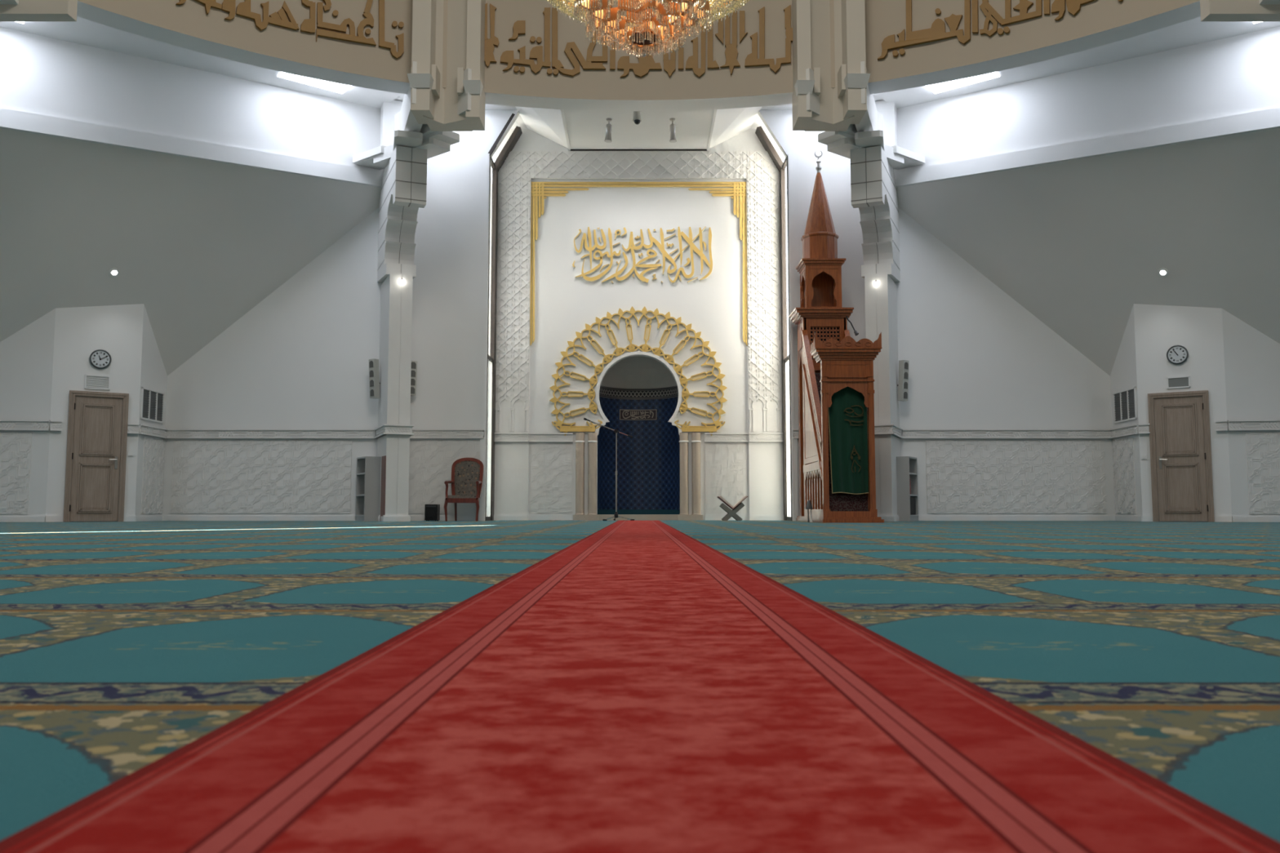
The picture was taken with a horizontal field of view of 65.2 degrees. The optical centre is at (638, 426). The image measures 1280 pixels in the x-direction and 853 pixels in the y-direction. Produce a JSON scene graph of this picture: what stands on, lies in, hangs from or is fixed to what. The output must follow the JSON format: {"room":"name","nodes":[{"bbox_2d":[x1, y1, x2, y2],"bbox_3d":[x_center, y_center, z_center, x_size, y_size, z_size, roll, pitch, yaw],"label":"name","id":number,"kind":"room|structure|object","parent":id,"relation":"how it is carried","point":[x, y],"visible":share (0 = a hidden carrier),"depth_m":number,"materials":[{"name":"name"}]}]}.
{"room":"mosque","nodes":[
{"label":"mosque","id":0,"kind":"room"},
{"bbox_2d":[0,308,55,522],"bbox_3d":[-11.438,-0.602,15.751,4.175,4.200,0.210,1,-5,-7],"label":"wall","id":1,"kind":"structure","parent":0,"point":[26,356],"depth_m":15.87,"materials":[{"name":"white paint"}]},
{"bbox_2d":[44,303,143,522],"bbox_3d":[-8.860,-0.653,16.344,1.273,4.400,0.210,3,-6,-33],"label":"wall","id":2,"kind":"structure","parent":0,"point":[116,330],"depth_m":16.30,"materials":[{"name":"white paint"}]},
{"bbox_2d":[62,390,128,521],"bbox_3d":[-8.777,0.486,16.196,0.855,2.105,0.088,3,-6,-33],"label":"door","id":3,"kind":"structure","parent":2,"relation":"in","point":[98,422],"depth_m":16.20,"materials":[{"name":"brown wood"}]},
{"bbox_2d":[84,373,111,390],"bbox_3d":[-8.824,-0.723,16.306,0.369,0.233,0.022,3,-6,-33],"label":"air vent","id":4,"kind":"object","parent":2,"relation":"in","point":[91,381],"visible":1,"depth_m":16.30,"materials":[{"name":"white paint"}]},
{"bbox_2d":[88,349,111,368],"bbox_3d":[-8.796,-1.101,16.340,0.316,0.316,0.047,3,-6,-33],"label":"wall clock","id":5,"kind":"object","parent":2,"relation":"attached to","point":[99,358],"visible":1,"depth_m":16.32,"materials":[{"name":"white plastic"}]},
{"bbox_2d":[127,451,133,456],"bbox_3d":[-8.381,0.448,16.497,0.084,0.084,0.018,3,-6,-33],"label":"light switch","id":6,"kind":"object","parent":2,"relation":"attached to","point":[130,453],"visible":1,"depth_m":16.49,"materials":[{"name":"white paint"}]},
{"bbox_2d":[134,304,167,521],"bbox_3d":[-8.375,-0.484,17.166,0.226,4.200,1.072,0,-5,-4],"label":"wall","id":7,"kind":"structure","parent":0,"point":[152,435],"depth_m":17.02,"materials":[{"name":"white paint"}]},
{"bbox_2d":[140,386,164,423],"bbox_3d":[-8.315,-0.359,17.106,0.025,0.540,0.873,0,-5,-3],"label":"air vent","id":8,"kind":"object","parent":7,"relation":"in","point":[152,404],"visible":1,"depth_m":17.10,"materials":[{"name":"white metal"}]},
{"bbox_2d":[0,128,381,375],"bbox_3d":[-10.163,-1.252,16.059,11.400,6.610,4.620,4,-6,-38],"label":"ceiling","id":9,"kind":"structure","parent":0,"point":[200,243],"depth_m":16.23,"materials":[{"name":"white paint"}]},
{"bbox_2d":[109,268,119,276],"bbox_3d":[-8.505,-2.498,16.220,0.148,0.128,0.107,4,-6,-40],"label":"recessed light","id":10,"kind":"object","parent":9,"relation":"in","point":[113,271],"visible":1,"depth_m":16.21,"materials":[{"name":"white paint"}]},
{"bbox_2d":[0,26,384,187],"bbox_3d":[-8.887,-5.134,14.549,11.150,2.368,0.270,4,-6,-38],"label":"wall","id":11,"kind":"structure","parent":0,"point":[51,86],"depth_m":15.70,"materials":[{"name":"white paint"}]},
{"bbox_2d":[0,16,400,108],"bbox_3d":[-8.490,-5.788,13.973,11.000,0.540,1.350,4,-6,-38],"label":"ceiling","id":12,"kind":"structure","parent":0,"point":[82,31],"depth_m":15.41,"materials":[{"name":"white paint"}]},
{"bbox_2d":[277,71,351,93],"bbox_3d":[-5.258,-5.720,16.417,1.310,0.001,1.245,0,-5,0],"label":"strip light","id":13,"kind":"object","parent":12,"relation":"attached to","point":[334,86],"depth_m":16.60,"materials":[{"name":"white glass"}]},
{"bbox_2d":[161,110,519,520],"bbox_3d":[-5.163,-2.230,17.892,6.405,7.800,0.210,0,-5,0],"label":"wall","id":14,"kind":"structure","parent":0,"point":[272,419],"depth_m":17.73,"materials":[{"name":"white paint"}]},
{"bbox_2d":[410,360,417,395],"bbox_3d":[-4.001,-0.849,17.622,0.204,0.598,0.233,0,-5,0],"label":"speaker","id":15,"kind":"object","parent":14,"relation":"attached to","point":[414,363],"visible":0.57,"depth_m":17.57},
{"bbox_2d":[479,113,522,520],"bbox_3d":[-2.502,-1.979,18.255,0.575,7.360,0.945,0,-5,0],"label":"window","id":16,"kind":"structure","parent":14,"relation":"in","point":[489,360],"depth_m":18.21,"materials":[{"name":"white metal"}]},
{"bbox_2d":[352,0,485,521],"bbox_3d":[-3.791,-3.041,16.596,1.340,9.200,4.301,3,-6,-31],"label":"pillar","id":17,"kind":"structure","parent":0,"point":[418,128],"depth_m":16.41,"materials":[{"name":"white concrete"}]},
{"bbox_2d":[368,358,380,399],"bbox_3d":[-4.616,-0.831,17.467,0.207,0.681,0.231,0,-5,0],"label":"speaker","id":18,"kind":"object","parent":17,"relation":"attached to","point":[374,377],"visible":0.95,"depth_m":17.41},
{"bbox_2d":[493,128,783,519],"bbox_3d":[0.000,-2.058,18.751,5.440,7.600,0.250,0,-5,0],"label":"wall","id":19,"kind":"structure","parent":0,"point":[535,461],"depth_m":18.73,"materials":[{"name":"white paint"}]},
{"bbox_2d":[549,306,727,435],"bbox_3d":[-0.006,-1.038,18.621,3.307,2.432,0.060,0,-5,0],"label":"surround","id":20,"kind":"object","parent":19,"relation":"attached to","point":[631,347],"visible":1,"depth_m":18.62,"materials":[{"name":"gold metal"}]},
{"bbox_2d":[529,182,747,346],"bbox_3d":[0.000,-3.064,18.801,4.110,3.135,0.037,0,-5,0],"label":"ornamental border","id":21,"kind":"object","parent":19,"relation":"attached to","point":[541,193],"visible":1,"depth_m":18.90,"materials":[{"name":"gold metal"}]},
{"bbox_2d":[597,355,679,519],"bbox_3d":[0.000,0.123,18.991,1.600,3.292,0.910,0,-5,0],"label":"wall niche","id":22,"kind":"object","parent":19,"relation":"in","point":[648,462],"visible":0.81,"depth_m":19.31,"materials":[{"name":"blue tile"}]},
{"bbox_2d":[619,408,657,420],"bbox_3d":[-0.011,-0.228,19.420,0.725,0.202,0.112,0,-5,0],"label":"tablet","id":23,"kind":"object","parent":22,"relation":"attached to","point":[628,415],"visible":1,"depth_m":19.44,"materials":[{"name":"tile"}]},
{"bbox_2d":[572,226,712,284],"bbox_3d":[0.072,-3.227,18.805,2.646,1.098,0.056,0,-5,0],"label":"calligraphy","id":24,"kind":"object","parent":19,"relation":"attached to","point":[688,240],"visible":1,"depth_m":18.79,"materials":[{"name":"paint"}]},
{"bbox_2d":[515,106,761,151],"bbox_3d":[0.000,-5.648,17.732,4.680,0.615,2.601,0,-5,0],"label":"ceiling","id":25,"kind":"structure","parent":0,"point":[584,130],"depth_m":18.07,"materials":[{"name":"white paint"}]},
{"bbox_2d":[604,118,611,142],"bbox_3d":[-0.534,-5.181,17.485,0.130,0.405,0.132,0,-5,0],"label":"ceiling spotlight","id":26,"kind":"object","parent":25,"relation":"attached to","point":[608,127],"visible":1,"depth_m":17.45,"materials":[{"name":"metal"}]},
{"bbox_2d":[632,111,641,124],"bbox_3d":[-0.026,-5.256,16.795,0.148,0.372,0.148,0,-5,0],"label":"dome camera","id":27,"kind":"object","parent":25,"relation":"hanging from","point":[637,118],"visible":0.84,"depth_m":16.74,"materials":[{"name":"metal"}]},
{"bbox_2d":[669,118,676,142],"bbox_3d":[0.600,-5.182,17.485,0.129,0.405,0.132,0,-5,0],"label":"ceiling spotlight","id":28,"kind":"object","parent":25,"relation":"attached to","point":[672,126],"visible":1,"depth_m":17.45,"materials":[{"name":"metal"}]},
{"bbox_2d":[394,93,883,128],"bbox_3d":[0.000,-6.989,3.192,38.000,0.001,32.000,0,-5,0],"label":"ceiling","id":29,"kind":"structure","parent":0,"point":[519,122],"depth_m":18.09,"materials":[{"name":"white paint"}]},
{"bbox_2d":[76,0,1200,111],"bbox_3d":[0.000,-7.626,6.256,20.700,3.180,20.700,0,-5,0],"label":"frieze band","id":30,"kind":"structure","parent":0,"point":[1098,23],"depth_m":15.17,"materials":[{"name":"beige paint"}]},
{"bbox_2d":[0,0,77,21],"bbox_3d":[-7.773,-6.961,12.347,1.300,3.593,0.950,0,-5,0],"label":"bracket","id":31,"kind":"object","parent":30,"relation":"attached to","point":[10,10],"visible":1,"depth_m":12.48,"materials":[{"name":"white paint"}]},
{"bbox_2d":[175,0,404,58],"bbox_3d":[-5.005,-6.468,14.626,3.189,1.586,0.179,3,-6,-31],"label":"calligraphy","id":32,"kind":"object","parent":30,"relation":"attached to","point":[279,18],"visible":1,"depth_m":14.79,"materials":[{"name":"brown metal"}]},
{"bbox_2d":[484,3,792,77],"bbox_3d":[0.030,-6.133,15.873,5.044,1.137,0.384,0,-5,0],"label":"calligraphy","id":33,"kind":"object","parent":30,"relation":"attached to","point":[646,64],"visible":0.91,"depth_m":15.91,"materials":[{"name":"brown metal"}]},
{"bbox_2d":[877,0,1123,59],"bbox_3d":[5.139,-6.443,14.532,3.410,1.563,0.198,-3,-6,32],"label":"calligraphy","id":34,"kind":"object","parent":30,"relation":"attached to","point":[937,31],"visible":1,"depth_m":14.69,"materials":[{"name":"brown metal"}]},
{"bbox_2d":[1200,0,1279,21],"bbox_3d":[7.773,-6.961,12.347,1.300,3.593,0.950,0,-5,0],"label":"bracket","id":35,"kind":"object","parent":30,"relation":"attached to","point":[1211,10],"visible":1,"depth_m":12.48,"materials":[{"name":"white paint"}]},
{"bbox_2d":[0,520,1279,842],"bbox_3d":[0.000,0.663,5.664,32.000,0.001,27.400,0,-5,0],"label":"floor","id":36,"kind":"structure","parent":0,"point":[1155,646],"depth_m":1.80,"materials":[{"name":"carpet"}]},
{"bbox_2d":[355,456,381,521],"bbox_3d":[-4.675,1.082,17.295,0.281,1.100,0.589,3,-6,-30],"label":"shelf unit","id":37,"kind":"object","parent":36,"relation":"on","point":[367,507],"visible":0.85,"depth_m":17.08,"materials":[{"name":"grey laminate"}]},
{"bbox_2d":[380,455,386,521],"bbox_3d":[-4.267,1.038,16.708,0.020,1.090,0.299,2,-5,-26],"label":"wooden board","id":38,"kind":"object","parent":36,"relation":"on","point":[383,458],"visible":1,"depth_m":16.69,"materials":[{"name":"grey wood"}]},
{"bbox_2d":[424,504,439,520],"bbox_3d":[-3.587,1.497,17.371,0.216,0.285,0.230,0,-5,0],"label":"subwoofer","id":39,"kind":"object","parent":36,"relation":"on","point":[432,512],"visible":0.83,"depth_m":17.26,"materials":[{"name":"black plastic"}]},
{"bbox_2d":[426,509,435,517],"bbox_3d":[-3.587,1.500,17.262,0.150,0.150,0.007,0,-5,0],"label":"grille","id":40,"kind":"object","parent":39,"relation":"attached to","point":[430,513],"depth_m":17.26,"materials":[{"name":"fabric"}]},
{"bbox_2d":[444,457,484,521],"bbox_3d":[-2.967,1.065,17.069,0.596,1.100,0.645,0,-5,0],"label":"armchair","id":41,"kind":"object","parent":36,"relation":"on","point":[467,473],"visible":0.99,"depth_m":17.23,"materials":[{"name":"brown wood"}]},
{"bbox_2d":[542,520,614,520],"bbox_3d":[-1.063,1.657,17.641,1.293,0.010,0.307,0,-5,4],"label":"cable","id":42,"kind":"object","parent":36,"relation":"on","point":[542,520],"visible":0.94,"depth_m":17.66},
{"bbox_2d":[573,432,586,519],"bbox_3d":[-1.083,0.921,18.429,0.230,1.610,0.204,0,-5,0],"label":"column","id":43,"kind":"structure","parent":36,"relation":"on","point":[580,437],"depth_m":18.38,"materials":[{"name":"beige stone"}]},
{"bbox_2d":[586,432,598,519],"bbox_3d":[-0.852,0.921,18.429,0.230,1.610,0.204,0,-5,0],"label":"column","id":44,"kind":"structure","parent":36,"relation":"on","point":[592,482],"depth_m":18.37,"materials":[{"name":"beige stone"}]},
{"bbox_2d":[583,417,634,520],"bbox_3d":[-0.520,0.756,17.607,0.900,1.800,0.366,0,-5,0],"label":"microphone stand","id":45,"kind":"object","parent":36,"relation":"on","point":[615,516],"visible":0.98,"depth_m":17.53,"materials":[{"name":"metal"}]},
{"bbox_2d":[0,520,1279,852],"bbox_3d":[0.000,0.914,8.729,0.710,0.010,16.950,0,-5,0],"label":"carpet runner","id":46,"kind":"object","parent":36,"relation":"on","point":[637,686],"visible":1,"depth_m":0.75,"materials":[{"name":"red carpet"}]},
{"bbox_2d":[677,432,690,520],"bbox_3d":[0.835,0.921,18.429,0.230,1.610,0.204,0,-5,0],"label":"column","id":47,"kind":"structure","parent":36,"relation":"on","point":[683,515],"depth_m":18.37,"materials":[{"name":"beige stone"}]},
{"bbox_2d":[690,432,702,520],"bbox_3d":[1.060,0.921,18.429,0.230,1.610,0.204,0,-5,0],"label":"column","id":48,"kind":"structure","parent":36,"relation":"on","point":[695,442],"depth_m":18.37,"materials":[{"name":"beige stone"}]},
{"bbox_2d":[719,502,744,520],"bbox_3d":[1.651,1.519,17.692,0.430,0.352,0.256,0,-5,0],"label":"book stand","id":49,"kind":"object","parent":36,"relation":"on","point":[731,513],"visible":0.81,"depth_m":17.57,"materials":[{"name":"grey wood"}]},
{"bbox_2d":[716,495,747,509],"bbox_3d":[1.657,1.344,17.704,0.528,0.237,0.291,0,-5,0],"label":"open book","id":50,"kind":"object","parent":49,"relation":"on","point":[719,497],"visible":1,"depth_m":17.57,"materials":[{"name":"white paper"}]},
{"bbox_2d":[805,500,813,522],"bbox_3d":[2.650,1.317,15.544,0.110,0.340,0.110,0,-5,0],"label":"floor marker","id":51,"kind":"object","parent":36,"relation":"on","point":[809,506],"visible":1,"depth_m":15.53,"materials":[{"name":"white paint"}]},
{"bbox_2d":[788,151,884,522],"bbox_3d":[3.159,-1.693,16.368,1.032,6.477,2.557,0,-5,0],"label":"minbar","id":52,"kind":"object","parent":36,"relation":"on","point":[835,371],"visible":1,"depth_m":15.27,"materials":[{"name":"brown wood"}]},
{"bbox_2d":[828,386,868,493],"bbox_3d":[3.167,0.193,15.168,0.605,1.662,0.032,0,-5,0],"label":"curtain","id":53,"kind":"object","parent":52,"relation":"hanging from","point":[848,414],"depth_m":15.16,"materials":[{"name":"green fabric"}]},
{"bbox_2d":[845,315,858,335],"bbox_3d":[3.545,-1.671,16.594,0.210,0.334,0.066,-1,-5,14],"label":"lamp","id":54,"kind":"object","parent":52,"relation":"attached to","point":[855,332],"visible":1,"depth_m":16.59,"materials":[{"name":"black plastic"}]},
{"bbox_2d":[896,456,918,521],"bbox_3d":[4.608,1.082,17.295,0.295,1.100,0.580,-3,-5,29],"label":"shelf unit","id":55,"kind":"object","parent":36,"relation":"on","point":[906,466],"visible":0.73,"depth_m":17.05,"materials":[{"name":"grey laminate"}]},
{"bbox_2d":[910,497,915,515],"bbox_3d":[4.619,1.373,17.240,0.198,0.299,0.446,-3,-5,29],"label":"box file","id":56,"kind":"object","parent":55,"relation":"on","point":[913,502],"visible":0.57,"depth_m":17.22,"materials":[{"name":"grey"}]},
{"bbox_2d":[791,0,924,521],"bbox_3d":[3.791,-3.041,16.596,1.339,9.200,4.301,-3,-6,31],"label":"pillar","id":57,"kind":"structure","parent":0,"point":[859,128],"depth_m":16.36,"materials":[{"name":"white concrete"}]},
{"bbox_2d":[897,360,908,401],"bbox_3d":[4.617,-0.798,17.465,0.207,0.702,0.231,0,-5,0],"label":"speaker","id":58,"kind":"object","parent":57,"relation":"attached to","point":[903,382],"visible":0.96,"depth_m":17.40},
{"bbox_2d":[757,110,1115,520],"bbox_3d":[5.160,-2.230,17.892,6.400,7.800,0.210,0,-5,0],"label":"wall","id":59,"kind":"structure","parent":0,"point":[1002,418],"depth_m":17.73,"materials":[{"name":"white paint"}]},
{"bbox_2d":[755,126,798,520],"bbox_3d":[2.502,-1.979,18.255,0.575,7.360,0.945,0,-5,0],"label":"window","id":60,"kind":"structure","parent":59,"relation":"in","point":[787,403],"depth_m":18.20,"materials":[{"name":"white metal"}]},
{"bbox_2d":[876,16,1279,108],"bbox_3d":[8.490,-5.788,13.973,11.000,0.540,1.350,-4,-6,38],"label":"ceiling","id":61,"kind":"structure","parent":0,"point":[1194,31],"depth_m":15.41,"materials":[{"name":"white paint"}]},
{"bbox_2d":[925,71,999,93],"bbox_3d":[5.257,-5.720,16.417,1.310,0.001,1.245,0,-5,0],"label":"strip light","id":62,"kind":"object","parent":61,"relation":"attached to","point":[943,86],"depth_m":16.60,"materials":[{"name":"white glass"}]},
{"bbox_2d":[893,26,1279,187],"bbox_3d":[8.887,-5.134,14.549,11.150,2.368,0.271,-4,-6,38],"label":"wall","id":63,"kind":"structure","parent":0,"point":[1230,86],"depth_m":15.69,"materials":[{"name":"white paint"}]},
{"bbox_2d":[896,128,1279,375],"bbox_3d":[10.163,-1.252,16.059,11.400,6.610,4.620,-4,-6,38],"label":"ceiling","id":64,"kind":"structure","parent":0,"point":[1077,243],"depth_m":16.23,"materials":[{"name":"white paint"}]},
{"bbox_2d":[1157,268,1168,276],"bbox_3d":[8.505,-2.498,16.220,0.148,0.128,0.107,-4,-6,40],"label":"recessed light","id":65,"kind":"object","parent":64,"relation":"in","point":[1162,271],"visible":1,"depth_m":16.21,"materials":[{"name":"white paint"}]},
{"bbox_2d":[1110,304,1142,521],"bbox_3d":[8.375,-0.484,17.167,0.210,4.200,1.072,0,-5,3],"label":"wall","id":66,"kind":"structure","parent":0,"point":[1125,435],"depth_m":17.03,"materials":[{"name":"white paint"}]},
{"bbox_2d":[1112,386,1137,423],"bbox_3d":[8.314,-0.359,17.106,0.025,0.540,0.873,0,-5,3],"label":"air vent","id":67,"kind":"object","parent":66,"relation":"in","point":[1125,405],"visible":1,"depth_m":17.10,"materials":[{"name":"white metal"}]},
{"bbox_2d":[1133,303,1231,522],"bbox_3d":[8.855,-0.653,16.347,1.273,4.400,0.210,-3,-6,33],"label":"wall","id":68,"kind":"structure","parent":0,"point":[1157,328],"depth_m":16.30,"materials":[{"name":"white paint"}]},
{"bbox_2d":[1141,453,1146,459],"bbox_3d":[8.349,0.500,16.514,0.084,0.084,0.018,-3,-6,33],"label":"light switch","id":69,"kind":"object","parent":68,"relation":"attached to","point":[1144,456],"visible":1,"depth_m":16.51,"materials":[{"name":"white paint"}]},
{"bbox_2d":[1166,345,1188,364],"bbox_3d":[8.802,-1.173,16.342,0.316,0.316,0.047,-3,-6,33],"label":"wall clock","id":70,"kind":"object","parent":68,"relation":"attached to","point":[1175,354],"visible":1,"depth_m":16.33,"materials":[{"name":"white plastic"}]},
{"bbox_2d":[1166,375,1190,388],"bbox_3d":[8.807,-0.721,16.317,0.333,0.190,0.022,-3,-6,33],"label":"air vent","id":71,"kind":"object","parent":68,"relation":"in","point":[1176,382],"visible":1,"depth_m":16.31,"materials":[{"name":"white metal"}]},
{"bbox_2d":[1147,390,1214,521],"bbox_3d":[8.773,0.486,16.198,0.873,2.105,0.088,-3,-6,33],"label":"door","id":72,"kind":"structure","parent":68,"relation":"in","point":[1182,464],"depth_m":16.20,"materials":[{"name":"brown wood"}]},
{"bbox_2d":[1222,308,1279,522],"bbox_3d":[11.438,-0.602,15.751,4.175,4.200,0.210,-1,-5,7],"label":"wall","id":73,"kind":"structure","parent":0,"point":[1251,357],"depth_m":15.86,"materials":[{"name":"white paint"}]},
{"bbox_3d":[0.000,-10.805,6.521,20.200,3.200,20.200,0,-5,0],"label":"ceiling","id":74,"kind":"structure","parent":0,"visible":0},
{"bbox_2d":[546,0,750,57],"bbox_3d":[0.064,-7.307,7.132,1.732,9.670,1.732,-2,-5,25],"label":"chandelier","id":75,"kind":"object","parent":74,"relation":"hanging from","point":[657,31],"visible":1,"depth_m":6.71,"materials":[{"name":"orange metal"}]},
{"label":"outside","id":76,"kind":"structure","parent":0,"visible":0},
{"label":"ground","id":77,"kind":"structure","parent":76,"visible":0},
{"bbox_2d":[488,181,492,355],"bbox_3d":[-4.400,-2.191,28.280,0.400,9.550,16.000,0,-5,0],"label":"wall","id":78,"kind":"structure","parent":77,"relation":"on","point":[491,181],"depth_m":28.28,"materials":[{"name":"white paint"}]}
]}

